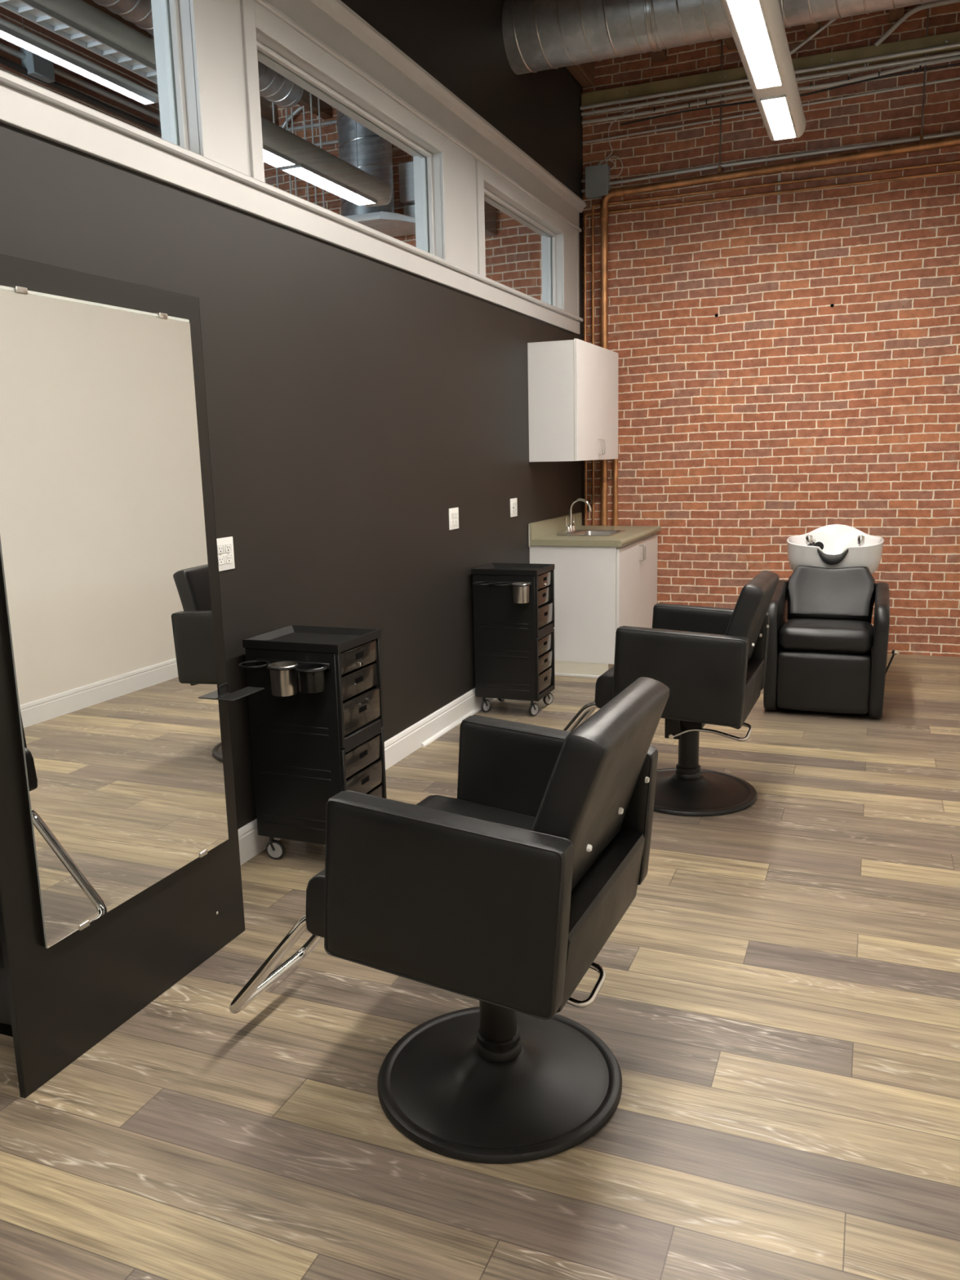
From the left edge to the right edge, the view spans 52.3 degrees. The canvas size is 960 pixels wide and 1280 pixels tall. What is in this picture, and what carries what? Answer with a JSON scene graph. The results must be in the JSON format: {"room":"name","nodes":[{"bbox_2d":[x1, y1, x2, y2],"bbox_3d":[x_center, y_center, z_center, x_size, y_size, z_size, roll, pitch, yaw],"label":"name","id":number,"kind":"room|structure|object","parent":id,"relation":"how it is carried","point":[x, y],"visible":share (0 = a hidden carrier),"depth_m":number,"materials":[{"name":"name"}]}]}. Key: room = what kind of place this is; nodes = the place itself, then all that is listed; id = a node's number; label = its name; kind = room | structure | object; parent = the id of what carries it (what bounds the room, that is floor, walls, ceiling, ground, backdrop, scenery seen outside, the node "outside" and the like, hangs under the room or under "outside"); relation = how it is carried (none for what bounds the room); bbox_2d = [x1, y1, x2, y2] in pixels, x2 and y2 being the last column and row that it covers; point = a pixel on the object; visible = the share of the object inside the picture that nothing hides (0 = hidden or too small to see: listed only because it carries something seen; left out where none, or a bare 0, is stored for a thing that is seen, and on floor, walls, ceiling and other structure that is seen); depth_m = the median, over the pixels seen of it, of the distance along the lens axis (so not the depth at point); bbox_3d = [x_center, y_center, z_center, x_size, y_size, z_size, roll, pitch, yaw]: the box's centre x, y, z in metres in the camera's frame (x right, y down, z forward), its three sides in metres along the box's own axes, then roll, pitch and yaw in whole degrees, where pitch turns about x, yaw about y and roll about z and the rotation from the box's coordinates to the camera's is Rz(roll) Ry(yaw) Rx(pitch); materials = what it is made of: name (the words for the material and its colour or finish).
{"room":"salon","nodes":[
{"label":"salon","id":0,"kind":"room"},
{"bbox_2d":[0,6,161,137],"bbox_3d":[-4.012,-1.403,4.010,0.200,4.550,10.420,3,12,22],"label":"wall","id":1,"kind":"structure","parent":0,"point":[5,14],"depth_m":6.69,"materials":[{"name":"red brick"}]},
{"bbox_2d":[20,48,54,84],"bbox_3d":[-2.834,-3.684,6.260,0.099,0.160,0.180,3,12,22],"label":"junction box","id":2,"kind":"object","parent":1,"relation":"attached to","point":[37,67],"visible":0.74,"depth_m":6.22,"materials":[{"name":"grey metal"}]},
{"bbox_2d":[0,42,159,120],"bbox_3d":[-3.211,-3.531,5.390,0.040,0.060,6.300,3,12,22],"label":"conduit","id":3,"kind":"object","parent":1,"relation":"attached to","point":[6,48],"visible":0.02,"depth_m":6.69,"materials":[{"name":"metal"}]},
{"bbox_2d":[0,55,161,133],"bbox_3d":[-3.209,-3.470,5.402,0.040,0.085,6.300,3,12,22],"label":"cable","id":4,"kind":"object","parent":1,"relation":"attached to","point":[16,67],"visible":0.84,"depth_m":6.65,"materials":[{"name":"grey metal"}]},
{"bbox_2d":[0,0,583,829],"bbox_3d":[-1.164,-1.275,2.980,0.140,4.550,10.220,3,12,22],"label":"wall","id":5,"kind":"structure","parent":0,"point":[354,401],"depth_m":4.36,"materials":[{"name":"grey paint"}]},
{"bbox_2d":[151,0,200,155],"bbox_3d":[-1.326,-1.739,2.520,0.154,0.548,1.674,3,12,22],"label":"window","id":6,"kind":"structure","parent":5,"relation":"in","point":[172,29],"depth_m":3.26,"materials":[{"name":"white paint"}]},
{"bbox_2d":[216,536,235,571],"bbox_3d":[-0.920,-0.309,3.513,0.009,0.117,0.116,3,12,22],"label":"wall outlet","id":7,"kind":"object","parent":5,"relation":"attached to","point":[224,545],"visible":0.89,"depth_m":3.52,"materials":[{"name":"white plastic"}]},
{"bbox_2d":[217,545,223,553],"bbox_3d":[-0.928,-0.324,3.488,0.006,0.028,0.033,3,12,22],"label":"receptacle","id":8,"kind":"object","parent":7,"relation":"attached to","point":[220,548],"depth_m":3.49,"materials":[{"name":"white plastic"}]},
{"bbox_2d":[217,555,224,564],"bbox_3d":[-0.927,-0.285,3.496,0.006,0.028,0.033,3,12,22],"label":"receptacle","id":9,"kind":"object","parent":7,"relation":"attached to","point":[220,558],"depth_m":3.50,"materials":[{"name":"white plastic"}]},
{"bbox_2d":[224,543,231,552],"bbox_3d":[-0.911,-0.332,3.530,0.006,0.028,0.033,3,12,22],"label":"receptacle","id":10,"kind":"object","parent":7,"relation":"attached to","point":[228,547],"depth_m":3.53,"materials":[{"name":"white plastic"}]},
{"bbox_2d":[225,554,232,563],"bbox_3d":[-0.910,-0.294,3.537,0.006,0.028,0.033,3,12,22],"label":"receptacle","id":11,"kind":"object","parent":7,"relation":"attached to","point":[228,557],"depth_m":3.54,"materials":[{"name":"white plastic"}]},
{"bbox_2d":[0,69,582,334],"bbox_3d":[-1.124,-1.457,2.841,0.019,0.091,10.062,3,12,22],"label":"trim","id":12,"kind":"structure","parent":5,"relation":"attached to","point":[20,110],"depth_m":3.38,"materials":[{"name":"white paint"}]},
{"bbox_2d":[46,0,579,316],"bbox_3d":[-1.135,-1.829,2.766,0.018,0.618,10.052,3,12,22],"label":"trim","id":13,"kind":"structure","parent":5,"relation":"attached to","point":[224,33],"depth_m":3.67,"materials":[{"name":"white paint"}]},
{"bbox_2d":[255,30,443,257],"bbox_3d":[-0.578,-2.103,4.350,0.154,0.548,1.674,3,12,22],"label":"window","id":14,"kind":"structure","parent":5,"relation":"in","point":[426,159],"depth_m":4.65,"materials":[{"name":"white paint"}]},
{"bbox_2d":[237,688,490,865],"bbox_3d":[-1.295,0.971,2.735,0.014,0.135,8.862,3,12,22],"label":"baseboard","id":15,"kind":"structure","parent":5,"relation":"attached to","point":[397,748],"depth_m":5.00,"materials":[{"name":"white paint"}]},
{"bbox_2d":[253,0,582,232],"bbox_3d":[-1.144,-2.226,2.691,0.019,0.140,10.052,3,12,22],"label":"trim","id":16,"kind":"structure","parent":5,"relation":"attached to","point":[305,13],"depth_m":4.65,"materials":[{"name":"white paint"}]},
{"bbox_2d":[309,0,586,213],"bbox_3d":[-1.117,-2.310,2.693,0.060,0.064,10.107,3,12,22],"label":"trim","id":17,"kind":"structure","parent":5,"relation":"attached to","point":[337,10],"depth_m":4.84,"materials":[{"name":"white paint"}]},
{"bbox_2d":[448,507,458,529],"bbox_3d":[-0.143,-0.673,5.414,0.009,0.117,0.128,3,12,22],"label":"wall outlet","id":18,"kind":"object","parent":5,"relation":"attached to","point":[454,512],"visible":1,"depth_m":5.40,"materials":[{"name":"white plastic"}]},
{"bbox_2d":[421,697,497,746],"bbox_3d":[0.036,0.389,5.953,0.018,0.019,1.802,3,12,22],"label":"trim","id":19,"kind":"structure","parent":5,"relation":"attached to","point":[477,708],"depth_m":5.47,"materials":[{"name":"white paint"}]},
{"bbox_2d":[510,497,517,517],"bbox_3d":[0.220,-0.854,6.299,0.010,0.117,0.122,3,12,22],"label":"wall outlet","id":20,"kind":"object","parent":5,"relation":"attached to","point":[513,503],"visible":1,"depth_m":6.29,"materials":[{"name":"white plastic"}]},
{"bbox_2d":[511,502,514,512],"bbox_3d":[0.213,-0.850,6.278,0.003,0.066,0.033,3,12,22],"label":"receptacle","id":21,"kind":"object","parent":20,"relation":"attached to","point":[513,504],"depth_m":6.27,"materials":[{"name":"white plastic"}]},
{"bbox_2d":[484,182,562,309],"bbox_3d":[0.230,-2.496,6.323,0.154,0.548,1.559,3,12,22],"label":"window","id":22,"kind":"structure","parent":5,"relation":"in","point":[551,238],"depth_m":6.97,"materials":[{"name":"white paint"}]},
{"bbox_2d":[528,511,582,539],"bbox_3d":[0.565,-0.842,7.145,0.022,0.110,1.217,3,12,22],"label":"backsplash","id":23,"kind":"structure","parent":5,"relation":"attached to","point":[539,529],"depth_m":7.00,"materials":[{"name":"beige stone"}]},
{"bbox_2d":[527,338,618,462],"bbox_3d":[0.697,-1.663,6.901,0.369,0.775,1.104,3,12,22],"label":"upper cabinet","id":24,"kind":"object","parent":5,"relation":"attached to","point":[573,384],"visible":1,"depth_m":6.45,"materials":[{"name":"white laminate"}]},
{"bbox_2d":[0,653,959,1279],"bbox_3d":[-1.001,0.916,3.350,6.100,0.001,10.220,3,12,22],"label":"floor","id":25,"kind":"structure","parent":0,"point":[776,1006],"depth_m":2.37,"materials":[{"name":"brown wood"}]},
{"bbox_2d":[0,253,264,1098],"bbox_3d":[-1.051,0.048,2.662,0.412,1.964,0.972,3,12,22],"label":"station","id":26,"kind":"object","parent":25,"relation":"on","point":[120,866],"visible":1,"depth_m":2.51,"materials":[{"name":"black laminate"}]},
{"bbox_2d":[0,285,228,948],"bbox_3d":[-0.940,-0.076,2.561,0.024,1.552,0.725,3,12,22],"label":"mirror","id":27,"kind":"object","parent":26,"relation":"attached to","point":[107,639],"depth_m":2.49,"materials":[{"name":"silver glass"}]},
{"bbox_2d":[216,684,264,702],"bbox_3d":[-0.744,0.164,3.003,0.084,0.045,0.163,3,12,22],"label":"shelf","id":28,"kind":"object","parent":26,"relation":"attached to","point":[222,695],"depth_m":2.99,"materials":[{"name":"black plastic"}]},
{"bbox_2d":[238,624,386,858],"bbox_3d":[-0.631,0.407,3.683,0.399,0.857,0.468,3,12,22],"label":"trolley","id":29,"kind":"object","parent":25,"relation":"on","point":[308,748],"visible":0.73,"depth_m":3.59,"materials":[{"name":"black plastic"}]},
{"bbox_2d":[267,661,297,696],"bbox_3d":[-0.695,0.138,3.461,0.104,0.107,0.104,3,12,22],"label":"metal cup","id":30,"kind":"object","parent":29,"relation":"in","point":[283,682],"visible":1,"depth_m":3.43,"materials":[{"name":"metal"}]},
{"bbox_2d":[296,662,325,693],"bbox_3d":[-0.589,0.134,3.416,0.104,0.087,0.104,3,12,22],"label":"cup","id":31,"kind":"object","parent":29,"relation":"in","point":[308,682],"visible":1,"depth_m":3.38,"materials":[{"name":"metal"}]},
{"bbox_2d":[242,624,381,653],"bbox_3d":[-0.623,-0.007,3.649,0.399,0.030,0.326,3,12,22],"label":"tray","id":32,"kind":"object","parent":29,"relation":"on","point":[291,638],"depth_m":3.63,"materials":[{"name":"black plastic"}]},
{"bbox_2d":[229,676,669,1163],"bbox_3d":[-0.120,0.583,2.371,1.042,0.979,0.721,4,12,24],"label":"salon chair","id":33,"kind":"object","parent":25,"relation":"on","point":[503,894],"visible":1,"depth_m":2.09,"materials":[{"name":"black leather"}]},
{"bbox_2d":[471,562,555,715],"bbox_3d":[0.187,0.000,5.734,0.399,0.857,0.467,3,12,22],"label":"trolley","id":34,"kind":"object","parent":25,"relation":"on","point":[514,642],"visible":1,"depth_m":5.64,"materials":[{"name":"black plastic"}]},
{"bbox_2d":[471,562,554,575],"bbox_3d":[0.196,-0.415,5.701,0.399,0.030,0.326,3,12,22],"label":"tray","id":35,"kind":"object","parent":34,"relation":"on","point":[493,568],"depth_m":5.65,"materials":[{"name":"black plastic"}]},
{"bbox_2d":[511,582,529,603],"bbox_3d":[0.230,-0.264,5.470,0.104,0.107,0.104,3,12,22],"label":"metal cup","id":36,"kind":"object","parent":34,"relation":"in","point":[520,594],"visible":1,"depth_m":5.43,"materials":[{"name":"metal"}]},
{"bbox_2d":[529,533,657,678],"bbox_3d":[0.876,-0.298,7.140,0.656,0.889,1.236,3,12,22],"label":"base cabinet","id":37,"kind":"object","parent":25,"relation":"on","point":[598,591],"visible":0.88,"depth_m":6.59,"materials":[{"name":"white laminate"}]},
{"bbox_2d":[528,511,661,546],"bbox_3d":[0.863,-0.807,7.060,0.641,0.160,1.284,3,12,22],"label":"countertop","id":38,"kind":"structure","parent":37,"relation":"on","point":[544,532],"depth_m":6.76,"materials":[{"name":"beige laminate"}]},
{"bbox_2d":[564,498,591,533],"bbox_3d":[0.716,-0.895,7.024,0.178,0.243,0.204,3,12,22],"label":"faucet","id":39,"kind":"object","parent":38,"relation":"on","point":[571,528],"visible":1,"depth_m":7.02,"materials":[{"name":"silver metal"}]},
{"bbox_2d":[556,529,625,536],"bbox_3d":[0.803,-0.699,7.027,0.390,0.151,0.480,3,12,22],"label":"sink","id":40,"kind":"object","parent":38,"relation":"in","point":[579,532],"visible":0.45,"depth_m":7.16,"materials":[{"name":"metal"}]},
{"bbox_2d":[563,570,778,816],"bbox_3d":[0.754,0.191,4.333,1.017,0.977,0.721,3,12,23],"label":"salon chair","id":41,"kind":"object","parent":25,"relation":"on","point":[712,661],"visible":0.91,"depth_m":3.99,"materials":[{"name":"black leather"}]},
{"bbox_2d":[763,524,897,718],"bbox_3d":[2.137,-0.153,5.886,0.714,1.005,1.119,3,12,22],"label":"chair","id":42,"kind":"object","parent":25,"relation":"on","point":[820,659],"visible":0.97,"depth_m":5.53,"materials":[{"name":"black leather"}]},
{"bbox_2d":[786,524,884,573],"bbox_3d":[2.211,-0.544,6.098,0.570,0.318,0.537,3,12,22],"label":"basin","id":43,"kind":"object","parent":42,"relation":"in","point":[835,548],"depth_m":5.96,"materials":[{"name":"white ceramic"}]},
{"bbox_2d":[82,0,904,125],"bbox_3d":[-1.102,-3.381,2.536,6.500,0.450,10.620,3,12,22],"label":"ceiling","id":44,"kind":"structure","parent":0,"point":[584,73],"depth_m":6.99,"materials":[{"name":"brown wood"}]},
{"bbox_2d":[0,0,157,84],"bbox_3d":[-2.021,-2.804,2.604,0.163,1.367,3.862,3,12,22],"label":"air duct","id":45,"kind":"object","parent":44,"relation":"hanging from","point":[79,22],"visible":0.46,"depth_m":3.82,"materials":[{"name":"silver metal"}]},
{"bbox_2d":[0,17,159,105],"bbox_3d":[-2.431,-2.965,3.069,0.112,1.204,4.062,3,12,22],"label":"pendant light","id":46,"kind":"object","parent":44,"relation":"hanging from","point":[16,35],"visible":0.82,"depth_m":4.48,"materials":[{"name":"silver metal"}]},
{"bbox_2d":[92,0,303,108],"bbox_3d":[-1.754,-3.785,6.117,0.271,0.271,2.010,3,12,22],"label":"spiral duct","id":47,"kind":"object","parent":44,"relation":"hanging from","point":[278,90],"visible":0.3,"depth_m":6.57,"materials":[{"name":"metal"}]},
{"bbox_2d":[271,102,278,188],"bbox_3d":[-1.639,-3.554,7.951,0.014,1.900,0.014,3,12,22],"label":"rod","id":48,"kind":"object","parent":44,"relation":"hanging from","point":[273,105],"visible":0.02,"depth_m":7.83,"materials":[{"name":"grey metal"}]},
{"bbox_2d":[284,108,291,193],"bbox_3d":[-1.527,-3.549,7.906,0.014,1.900,0.014,3,12,22],"label":"rod","id":49,"kind":"object","parent":44,"relation":"hanging from","point":[286,122],"visible":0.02,"depth_m":7.80,"materials":[{"name":"grey metal"}]},
{"bbox_2d":[277,106,302,168],"bbox_3d":[-1.369,-4.186,8.022,0.735,0.505,0.028,3,12,22],"label":"conduit","id":50,"kind":"object","parent":44,"relation":"attached to","point":[297,110],"visible":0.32,"depth_m":8.06,"materials":[{"name":"metal"}]},
{"bbox_2d":[290,107,297,195],"bbox_3d":[-1.481,-3.546,7.888,0.014,1.900,0.014,3,12,22],"label":"rod","id":51,"kind":"object","parent":44,"relation":"hanging from","point":[291,113],"visible":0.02,"depth_m":7.79,"materials":[{"name":"grey metal"}]},
{"bbox_2d":[302,106,309,201],"bbox_3d":[-1.379,-3.541,7.847,0.014,1.900,0.014,3,12,22],"label":"rod","id":52,"kind":"object","parent":44,"relation":"hanging from","point":[304,117],"visible":0.31,"depth_m":7.75,"materials":[{"name":"grey metal"}]},
{"bbox_2d":[309,92,316,204],"bbox_3d":[-1.314,-3.537,7.821,0.014,1.900,0.014,3,12,22],"label":"rod","id":53,"kind":"object","parent":44,"relation":"hanging from","point":[310,94],"visible":0.31,"depth_m":7.72,"materials":[{"name":"grey metal"}]},
{"bbox_2d":[317,97,324,208],"bbox_3d":[-1.249,-3.534,7.795,0.014,1.900,0.014,3,12,22],"label":"rod","id":54,"kind":"object","parent":44,"relation":"hanging from","point":[318,101],"visible":0.31,"depth_m":7.70,"materials":[{"name":"metal"}]},
{"bbox_2d":[261,116,392,207],"bbox_3d":[-1.125,-3.484,5.843,0.245,1.277,2.072,3,12,22],"label":"pendant light","id":55,"kind":"object","parent":44,"relation":"hanging from","point":[295,156],"visible":0.65,"depth_m":6.07,"materials":[{"name":"silver metal"}]},
{"bbox_2d":[337,110,415,236],"bbox_3d":[-0.755,-3.785,7.488,0.880,1.325,0.600,3,12,22],"label":"spiral duct","id":56,"kind":"object","parent":44,"relation":"hanging from","point":[375,156],"visible":0.41,"depth_m":7.39,"materials":[{"name":"metal"}]},
{"bbox_2d":[344,211,415,236],"bbox_3d":[-0.741,-3.193,7.600,0.880,0.120,0.600,3,12,22],"label":"hood","id":57,"kind":"object","parent":56,"relation":"attached to","point":[390,224],"depth_m":7.37,"materials":[{"name":"white metal"}]},
{"bbox_2d":[502,0,941,75],"bbox_3d":[1.643,-3.580,5.339,3.110,0.424,0.424,3,12,22],"label":"spiral duct","id":58,"kind":"object","parent":44,"relation":"hanging from","point":[539,35],"visible":0.86,"depth_m":5.55,"materials":[{"name":"metal"}]},
{"bbox_2d":[720,0,806,141],"bbox_3d":[0.219,-2.751,1.774,0.216,1.265,8.202,3,12,22],"label":"pendant light","id":59,"kind":"object","parent":44,"relation":"hanging from","point":[757,28],"visible":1,"depth_m":4.51,"materials":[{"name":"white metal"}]},
{"bbox_2d":[600,8,959,525],"bbox_3d":[2.223,-2.139,6.987,2.806,4.500,0.068,3,12,22],"label":"copper pipe","id":60,"kind":"object","parent":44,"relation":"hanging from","point":[922,145],"visible":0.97,"depth_m":6.94,"materials":[{"name":"metal"}]},
{"bbox_2d":[263,2,959,657],"bbox_3d":[0.888,-2.213,7.678,6.500,4.550,0.200,3,12,22],"label":"wall","id":61,"kind":"structure","parent":0,"point":[753,426],"depth_m":7.04,"materials":[{"name":"red brick"}]},
{"bbox_2d":[284,119,337,131],"bbox_3d":[-0.806,-4.213,7.830,2.550,0.032,0.032,3,12,22],"label":"conduit","id":62,"kind":"object","parent":61,"relation":"attached to","point":[331,122],"visible":0.02,"depth_m":8.04,"materials":[{"name":"metal"}]},
{"bbox_2d":[314,139,337,146],"bbox_3d":[-0.803,-4.066,7.858,2.550,0.028,0.028,3,12,22],"label":"conduit","id":63,"kind":"object","parent":61,"relation":"attached to","point":[335,141],"visible":0.02,"depth_m":8.03,"materials":[{"name":"metal"}]},
{"bbox_2d":[398,161,415,217],"bbox_3d":[-0.510,-3.549,7.808,0.240,0.490,0.119,3,12,22],"label":"wall box","id":64,"kind":"object","parent":61,"relation":"attached to","point":[406,191],"visible":0.33,"depth_m":7.76,"materials":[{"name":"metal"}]},
{"bbox_2d":[484,200,496,236],"bbox_3d":[-0.055,-3.307,7.549,0.260,0.310,0.339,3,12,22],"label":"air vent","id":65,"kind":"object","parent":61,"relation":"in","point":[490,211],"visible":0.1,"depth_m":7.55,"materials":[{"name":"brown metal"}]},
{"bbox_2d":[581,155,622,199],"bbox_3d":[0.910,-3.441,7.270,0.317,0.270,0.079,3,12,22],"label":"junction box","id":66,"kind":"object","parent":61,"relation":"attached to","point":[597,177],"visible":1,"depth_m":7.25,"materials":[{"name":"grey metal"}]},
{"bbox_2d":[612,458,617,525],"bbox_3d":[1.040,-0.844,7.734,0.108,1.732,0.044,3,12,22],"label":"copper pipe","id":67,"kind":"object","parent":61,"relation":"attached to","point":[615,519],"visible":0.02,"depth_m":7.65,"materials":[{"name":"orange metal"}]},
{"bbox_2d":[599,97,664,164],"bbox_3d":[1.058,-3.667,7.173,0.594,0.490,0.032,3,12,23],"label":"cable","id":68,"kind":"object","parent":61,"relation":"attached to","point":[663,97],"visible":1,"depth_m":7.20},
{"bbox_2d":[581,31,959,108],"bbox_3d":[2.135,-3.917,6.684,2.976,0.100,0.061,3,12,22],"label":"ceiling beam","id":69,"kind":"structure","parent":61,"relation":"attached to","point":[833,57],"depth_m":6.65,"materials":[{"name":"metal"}]},
{"bbox_2d":[580,42,959,110],"bbox_3d":[2.107,-3.863,6.658,2.944,0.050,0.025,3,12,22],"label":"conduit","id":70,"kind":"object","parent":69,"relation":"attached to","point":[957,44],"visible":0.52,"depth_m":6.62,"materials":[{"name":"metal"}]},
{"bbox_2d":[790,18,836,54],"bbox_3d":[2.228,-4.050,6.555,0.494,0.284,0.022,5,12,29],"label":"rod","id":71,"kind":"object","parent":69,"relation":"attached to","point":[830,21],"visible":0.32,"depth_m":6.55,"materials":[{"name":"metal"}]},
{"bbox_2d":[581,50,959,115],"bbox_3d":[2.119,-3.832,6.693,2.944,0.041,0.025,3,12,22],"label":"conduit","id":72,"kind":"object","parent":61,"relation":"attached to","point":[954,53],"visible":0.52,"depth_m":6.66,"materials":[{"name":"metal"}]},
{"bbox_2d":[582,55,959,124],"bbox_3d":[2.123,-3.793,6.704,2.942,0.075,0.034,3,12,22],"label":"cable bundle","id":73,"kind":"object","parent":72,"relation":"attached to","point":[919,65],"visible":0.92,"depth_m":6.67,"materials":[{"name":"grey metal"}]},
{"bbox_2d":[621,62,959,125],"bbox_3d":[2.263,-3.747,6.667,2.650,0.078,0.013,3,12,22],"label":"power cable","id":74,"kind":"object","parent":73,"relation":"hanging from","point":[956,64],"visible":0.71,"depth_m":6.65,"materials":[{"name":"grey metal"}]},
{"bbox_2d":[582,76,959,143],"bbox_3d":[2.132,-3.676,6.746,2.944,0.085,0.015,3,12,22],"label":"conduit","id":75,"kind":"object","parent":61,"relation":"attached to","point":[954,78],"visible":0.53,"depth_m":6.82,"materials":[{"name":"metal"}]},
{"bbox_2d":[582,169,959,525],"bbox_3d":[2.181,-1.544,7.149,2.946,3.272,0.039,3,12,22],"label":"copper pipe","id":76,"kind":"object","parent":61,"relation":"attached to","point":[585,331],"visible":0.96,"depth_m":7.05,"materials":[{"name":"brown metal"}]},
{"bbox_2d":[591,160,959,525],"bbox_3d":[2.210,-1.570,7.123,2.874,3.332,0.022,3,12,22],"label":"copper pipe","id":77,"kind":"object","parent":61,"relation":"attached to","point":[956,162],"visible":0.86,"depth_m":7.03,"materials":[{"name":"orange metal"}]},
{"bbox_2d":[777,173,781,204],"bbox_3d":[2.098,-3.170,6.857,0.020,0.200,0.041,3,12,22],"label":"bracket","id":78,"kind":"object","parent":61,"relation":"attached to","point":[779,174],"visible":1,"depth_m":6.85,"materials":[{"name":"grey metal"}]},
{"bbox_2d":[608,130,959,185],"bbox_3d":[2.232,-3.349,6.759,2.738,0.065,0.027,3,12,22],"label":"conduit","id":79,"kind":"object","parent":61,"relation":"attached to","point":[953,133],"visible":1,"depth_m":6.78,"materials":[{"name":"metal"}]},
{"bbox_2d":[874,0,959,46],"bbox_3d":[3.041,-4.011,6.274,0.941,0.228,0.032,3,12,22],"label":"vent pipe","id":80,"kind":"object","parent":61,"relation":"attached to","point":[929,5],"visible":0.96,"depth_m":6.34,"materials":[{"name":"grey metal"}]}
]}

